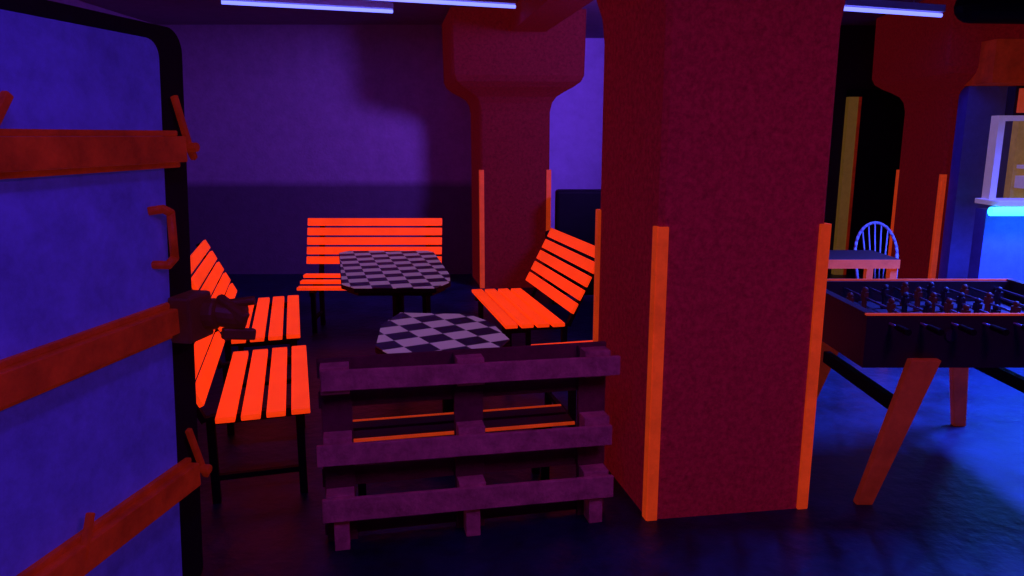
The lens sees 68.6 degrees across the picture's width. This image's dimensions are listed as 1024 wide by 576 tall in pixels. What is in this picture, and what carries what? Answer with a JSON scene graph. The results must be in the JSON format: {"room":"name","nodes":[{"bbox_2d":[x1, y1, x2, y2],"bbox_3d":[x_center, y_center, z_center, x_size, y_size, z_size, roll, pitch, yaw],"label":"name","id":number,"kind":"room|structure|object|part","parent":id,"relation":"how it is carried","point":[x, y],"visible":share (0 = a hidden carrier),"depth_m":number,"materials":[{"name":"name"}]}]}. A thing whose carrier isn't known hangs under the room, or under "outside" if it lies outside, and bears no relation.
{"room":"bar","nodes":[
{"label":"bar","id":0,"kind":"room"},
{"bbox_2d":[49,0,151,23],"bbox_3d":[-4.050,-0.372,2.858,0.100,2.850,11.950,0,12,0],"label":"wall","id":1,"kind":"structure","parent":0,"point":[77,3],"depth_m":7.12,"materials":[{"name":"paint"}]},
{"bbox_2d":[160,25,471,273],"bbox_3d":[-2.075,-1.698,9.375,4.050,2.850,1.350,0,12,0],"label":"wall","id":2,"kind":"structure","parent":0,"point":[291,125],"depth_m":8.68,"materials":[{"name":"paint"}]},
{"bbox_2d":[79,0,922,37],"bbox_3d":[1.500,-1.952,3.225,11.200,0.100,13.300,0,12,0],"label":"ceiling","id":3,"kind":"structure","parent":0,"point":[158,12],"depth_m":7.72,"materials":[{"name":"paint"}]},
{"bbox_2d":[221,0,392,12],"bbox_3d":[-1.830,-2.577,6.793,1.506,0.094,0.070,-4,12,-19],"label":"lamp","id":4,"kind":"object","parent":3,"relation":"attached to","point":[342,5],"visible":1,"depth_m":6.82,"materials":[{"name":"grey paint"}]},
{"bbox_2d":[377,0,516,8],"bbox_3d":[-0.680,-2.523,6.528,1.506,0.094,0.070,-4,12,-19],"label":"lamp","id":5,"kind":"object","parent":3,"relation":"attached to","point":[482,3],"visible":1,"depth_m":6.64,"materials":[{"name":"grey paint"}]},
{"bbox_2d":[511,0,592,31],"bbox_3d":[0.450,-2.274,5.609,0.340,0.220,4.153,-2,12,-9],"label":"ceiling beam","id":6,"kind":"structure","parent":3,"relation":"attached to","point":[528,15],"depth_m":6.49,"materials":[{"name":"red paint"}]},
{"bbox_2d":[844,0,945,16],"bbox_3d":[2.820,-2.312,5.913,1.528,0.266,0.070,-4,12,-19],"label":"lamp","id":7,"kind":"object","parent":3,"relation":"attached to","point":[913,8],"visible":0.72,"depth_m":5.99,"materials":[{"name":"grey paint"}]},
{"bbox_2d":[549,38,603,228],"bbox_3d":[3.525,-1.818,9.963,7.150,2.850,0.150,0,12,0],"label":"wall","id":8,"kind":"structure","parent":0,"point":[576,115],"depth_m":9.84,"materials":[{"name":"purple paint"}]},
{"bbox_2d":[191,273,1023,575],"bbox_3d":[1.500,0.939,3.814,11.200,0.100,13.300,0,12,0],"label":"floor","id":9,"kind":"structure","parent":0,"point":[950,501],"depth_m":3.35,"materials":[{"name":"concrete"}]},
{"bbox_2d":[0,0,202,575],"bbox_3d":[-1.303,0.206,2.160,0.100,1.975,1.290,2,12,10],"label":"door frame","id":10,"kind":"structure","parent":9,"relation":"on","point":[167,43],"depth_m":2.60,"materials":[{"name":"black rubber"}]},
{"bbox_2d":[0,91,13,124],"bbox_3d":[-1.254,-0.435,1.816,0.070,0.078,0.049,2,12,10],"label":"hooks","id":11,"kind":"object","parent":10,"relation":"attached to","point":[6,98],"depth_m":1.81,"materials":[{"name":"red metal"}]},
{"bbox_2d":[80,512,94,558],"bbox_3d":[-1.238,0.699,2.137,0.070,0.127,0.064,2,12,10],"label":"hooks","id":12,"kind":"object","parent":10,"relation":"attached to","point":[90,516],"depth_m":2.14,"materials":[{"name":"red metal"}]},
{"bbox_2d":[0,9,181,575],"bbox_3d":[-1.223,0.219,2.123,0.068,1.885,1.035,2,12,10],"label":"door","id":13,"kind":"structure","parent":10,"relation":"attached to","point":[79,252],"depth_m":2.15,"materials":[{"name":"blue paint"}]},
{"bbox_2d":[0,129,200,575],"bbox_3d":[-1.211,0.191,2.131,0.052,1.257,1.059,2,12,10],"label":"brace","id":14,"kind":"object","parent":13,"relation":"attached to","point":[24,153],"visible":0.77,"depth_m":2.14,"materials":[{"name":"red metal"}]},
{"bbox_2d":[168,290,249,343],"bbox_3d":[-1.046,0.093,2.602,0.256,0.160,0.153,-4,12,-20],"label":"mechanism","id":15,"kind":"object","parent":14,"relation":"attached to","point":[199,314],"visible":0.98,"depth_m":2.57,"materials":[{"name":"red metal"}]},
{"bbox_2d":[221,296,255,339],"bbox_3d":[-0.968,0.110,2.653,0.123,0.164,0.056,-4,12,-20],"label":"lever","id":16,"kind":"object","parent":15,"relation":"attached to","point":[227,333],"visible":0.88,"depth_m":2.64,"materials":[{"name":"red metal"}]},
{"bbox_3d":[-1.146,-0.166,2.458,0.040,0.213,0.100,11,16,43],"label":"grab handle","id":17,"kind":"part","parent":13,"relation":"part of","materials":[{"name":"orange metal"}]},
{"bbox_2d":[170,95,199,159],"bbox_3d":[-1.127,-0.537,2.520,0.070,0.209,0.140,2,12,10],"label":"hooks","id":18,"kind":"object","parent":10,"relation":"attached to","point":[192,148],"depth_m":2.56,"materials":[{"name":"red metal"}]},
{"bbox_2d":[185,428,211,476],"bbox_3d":[-1.142,0.580,2.661,0.070,0.220,0.133,2,12,10],"label":"hooks","id":19,"kind":"object","parent":10,"relation":"attached to","point":[205,469],"depth_m":2.70,"materials":[{"name":"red metal"}]},
{"bbox_2d":[190,240,299,387],"bbox_3d":[-1.772,0.186,5.017,0.674,0.894,1.190,-3,12,-16],"label":"slatted bench","id":20,"kind":"object","parent":9,"relation":"on","point":[276,336],"visible":0.69,"depth_m":4.91,"materials":[{"name":"orange paint"}]},
{"bbox_2d":[194,330,309,503],"bbox_3d":[-1.362,0.450,3.724,0.674,0.894,1.060,-3,12,-16],"label":"slatted bench","id":21,"kind":"object","parent":9,"relation":"on","point":[227,413],"visible":0.59,"depth_m":3.48,"materials":[{"name":"orange paint"}]},
{"bbox_2d":[297,218,441,332],"bbox_3d":[-1.195,-0.116,6.431,1.170,0.923,0.504,0,12,0],"label":"slatted bench","id":22,"kind":"object","parent":9,"relation":"on","point":[318,283],"visible":0.73,"depth_m":6.52,"materials":[{"name":"orange paint"}]},
{"bbox_2d":[339,251,450,316],"bbox_3d":[-0.828,0.221,5.211,0.716,0.750,1.602,-2,12,-12],"label":"checkered table","id":23,"kind":"object","parent":9,"relation":"on","point":[396,274],"visible":0.75,"depth_m":4.88,"materials":[{"name":"black metal"}]},
{"bbox_2d":[375,313,509,435],"bbox_3d":[-0.327,0.553,3.575,0.584,0.750,0.824,-1,12,-7],"label":"checkered table","id":24,"kind":"object","parent":9,"relation":"on","point":[404,332],"visible":0.45,"depth_m":3.40,"materials":[{"name":"black metal"}]},
{"bbox_2d":[353,404,574,495],"bbox_3d":[-0.276,0.747,3.462,1.092,0.415,0.270,-2,12,-12],"label":"slatted bench","id":25,"kind":"object","parent":9,"relation":"on","point":[543,416],"visible":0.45,"depth_m":3.41,"materials":[{"name":"orange painted wood"},{"name":"black metal"}]},
{"bbox_3d":[-0.273,0.788,3.488,0.880,0.325,0.238,-2,12,-12],"label":"metal frame","id":26,"kind":"part","parent":25,"relation":"part of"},
{"bbox_2d":[316,341,620,550],"bbox_3d":[-0.167,0.643,3.096,1.231,0.770,0.145,-2,10,-12],"label":"wooden pallet","id":27,"kind":"object","parent":9,"relation":"on","point":[465,376],"visible":1,"depth_m":3.07,"materials":[{"name":"brown wood"}]},
{"bbox_2d":[442,7,586,287],"bbox_3d":[-0.035,-1.471,8.258,1.425,2.850,1.335,-1,12,-5],"label":"column","id":28,"kind":"structure","parent":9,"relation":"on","point":[509,81],"depth_m":7.84,"materials":[{"name":"red paint"}]},
{"bbox_3d":[-0.323,-0.625,8.046,0.056,1.270,0.049,0,12,0],"label":"corner guard","id":29,"kind":"part","parent":28,"relation":"part of","materials":[{"name":"wood"}]},
{"bbox_3d":[0.391,-0.635,8.095,0.050,1.270,0.053,0,12,0],"label":"corner guard","id":30,"kind":"part","parent":28,"relation":"part of","materials":[{"name":"wood"}]},
{"bbox_2d":[472,228,594,346],"bbox_3d":[0.159,0.100,5.394,0.694,0.914,1.170,-3,12,-13],"label":"slatted bench","id":31,"kind":"object","parent":9,"relation":"on","point":[530,315],"visible":0.9,"depth_m":5.25,"materials":[{"name":"orange paint"}]},
{"bbox_2d":[531,340,592,426],"bbox_3d":[0.652,0.554,4.330,1.020,0.449,0.503,-3,12,-14],"label":"slatted bench","id":32,"kind":"object","parent":9,"relation":"on","point":[550,398],"visible":0.02,"depth_m":4.05,"materials":[{"name":"orange paint"}]},
{"bbox_3d":[0.651,0.565,4.334,0.820,0.425,0.498,-3,12,-14],"label":"metal frame","id":33,"kind":"part","parent":32,"relation":"part of","materials":[{"name":"black metal"}]},
{"bbox_2d":[545,189,600,303],"bbox_3d":[0.950,-0.432,7.591,1.200,1.080,0.750,0,12,0],"label":"cabinet","id":34,"kind":"object","parent":9,"relation":"on","point":[575,209],"visible":0.15,"depth_m":7.64,"materials":[{"name":"metal"}]},
{"bbox_2d":[593,0,845,520],"bbox_3d":[0.865,-0.476,3.366,1.118,2.850,1.193,-2,12,-11],"label":"column","id":35,"kind":"structure","parent":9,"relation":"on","point":[718,114],"depth_m":3.11,"materials":[{"name":"red paint"}]},
{"bbox_3d":[0.442,0.236,3.817,0.050,1.270,0.050,-3,12,-12],"label":"corner guard","id":36,"kind":"part","parent":35,"relation":"part of","materials":[{"name":"wood"}]},
{"bbox_3d":[0.596,0.376,3.128,0.051,1.270,0.049,-2,12,-8],"label":"corner guard","id":37,"kind":"part","parent":35,"relation":"part of","materials":[{"name":"wood"}]},
{"bbox_3d":[1.290,0.355,3.230,0.050,1.270,0.050,-2,12,-8],"label":"corner guard","id":38,"kind":"part","parent":35,"relation":"part of","materials":[{"name":"wood"}]},
{"bbox_2d":[828,250,900,278],"bbox_3d":[2.460,0.114,5.735,0.720,0.750,0.445,0,12,0],"label":"dining table","id":39,"kind":"object","parent":9,"relation":"on","point":[868,260],"visible":0.43,"depth_m":5.46,"materials":[{"name":"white wood"}]},
{"bbox_2d":[854,221,898,278],"bbox_3d":[3.029,-0.054,6.112,0.406,0.934,0.444,-1,12,-4],"label":"spindle-back chair","id":40,"kind":"object","parent":9,"relation":"on","point":[887,228],"visible":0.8,"depth_m":6.22,"materials":[{"name":"white wood"}]},
{"bbox_2d":[817,279,1023,504],"bbox_3d":[2.060,0.456,3.669,1.130,0.904,1.148,0,12,0],"label":"foosball table","id":41,"kind":"object","parent":9,"relation":"on","point":[920,327],"visible":0.98,"depth_m":3.30,"materials":[{"name":"laminate"}]},
{"bbox_2d":[872,0,1023,278],"bbox_3d":[4.402,-1.310,7.465,1.297,2.850,1.678,0,12,0],"label":"column","id":42,"kind":"structure","parent":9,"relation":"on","point":[926,62],"depth_m":7.22,"materials":[{"name":"red paint"}]},
{"bbox_3d":[4.109,-0.631,8.078,0.054,1.270,0.051,0,12,0],"label":"corner guard","id":43,"kind":"part","parent":42,"relation":"part of","materials":[{"name":"orange wood"}]},
{"bbox_3d":[4.030,-0.439,7.135,0.051,1.270,0.051,0,12,0],"label":"corner guard","id":44,"kind":"part","parent":42,"relation":"part of","materials":[{"name":"wood"}]},
{"bbox_2d":[964,39,1023,85],"bbox_3d":[5.475,-1.946,6.492,2.850,0.355,0.400,0,12,0],"label":"beam","id":45,"kind":"structure","parent":42,"relation":"attached to","point":[1001,61],"depth_m":6.32,"materials":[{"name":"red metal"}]},
{"bbox_2d":[967,86,1023,281],"bbox_3d":[4.830,-0.593,6.077,2.340,2.000,0.734,0,12,0],"label":"bar counter","id":46,"kind":"object","parent":9,"relation":"on","point":[997,247],"visible":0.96,"depth_m":5.93,"materials":[{"name":"paint"}]},
{"bbox_2d":[975,198,1023,205],"bbox_3d":[4.850,-0.670,5.854,2.300,0.040,0.300,0,12,0],"label":"countertop","id":47,"kind":"structure","parent":46,"relation":"on","point":[998,201],"depth_m":5.76,"materials":[{"name":"white paint"}]},
{"bbox_3d":[4.870,-1.020,5.864,2.260,0.639,0.100,0,12,0],"label":"hatch frame","id":48,"kind":"part","parent":46,"relation":"part of","materials":[{"name":"white paint"}]},
{"bbox_3d":[5.100,-0.659,6.397,1.800,2.000,0.080,0,12,0],"label":"panel","id":49,"kind":"part","parent":46,"relation":"part of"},
{"bbox_2d":[824,25,881,272],"bbox_3d":[4.375,-1.583,8.811,1.850,2.850,0.100,0,12,0],"label":"wall partition","id":50,"kind":"structure","parent":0,"point":[856,42],"depth_m":8.60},
{"bbox_2d":[831,90,897,274],"bbox_3d":[4.280,-1.214,8.774,0.880,2.140,0.080,0,12,0],"label":"door frame","id":51,"kind":"structure","parent":50,"relation":"in","point":[852,97],"depth_m":8.69,"materials":[{"name":"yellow wood"}]},
{"bbox_3d":[3.895,-1.175,8.782,0.110,2.060,0.080,0,12,0],"label":"yellow frame","id":52,"kind":"part","parent":51,"relation":"part of","materials":[{"name":"yellow wood"}]},
{"bbox_3d":[4.280,-1.214,8.774,0.880,2.140,0.080,0,12,0],"label":"dark frame","id":53,"kind":"part","parent":51,"relation":"part of","materials":[{"name":"black metal"}]},
{"bbox_2d":[843,97,904,274],"bbox_3d":[4.300,-1.175,8.782,0.679,2.060,0.080,0,12,0],"label":"door leaf","id":54,"kind":"structure","parent":51,"relation":"attached to","point":[881,126],"depth_m":8.73,"materials":[{"name":"black metal"}]},
{"bbox_3d":[3.973,-1.175,8.782,0.025,2.060,0.080,0,12,0],"label":"red edge","id":55,"kind":"part","parent":54,"relation":"part of","materials":[{"name":"wood"}]},
{"bbox_2d":[938,86,1012,278],"bbox_3d":[4.415,-0.802,6.950,0.690,2.060,0.140,0,12,0],"label":"wall","id":56,"kind":"structure","parent":0,"point":[976,104],"depth_m":6.84,"materials":[{"name":"paint"}]},
{"bbox_2d":[954,0,1023,23],"bbox_3d":[5.266,-2.354,6.256,3.292,0.320,0.559,0,12,0],"label":"duct","id":57,"kind":"object","parent":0,"point":[966,11],"depth_m":6.04,"materials":[{"name":"black metal"}]}
]}

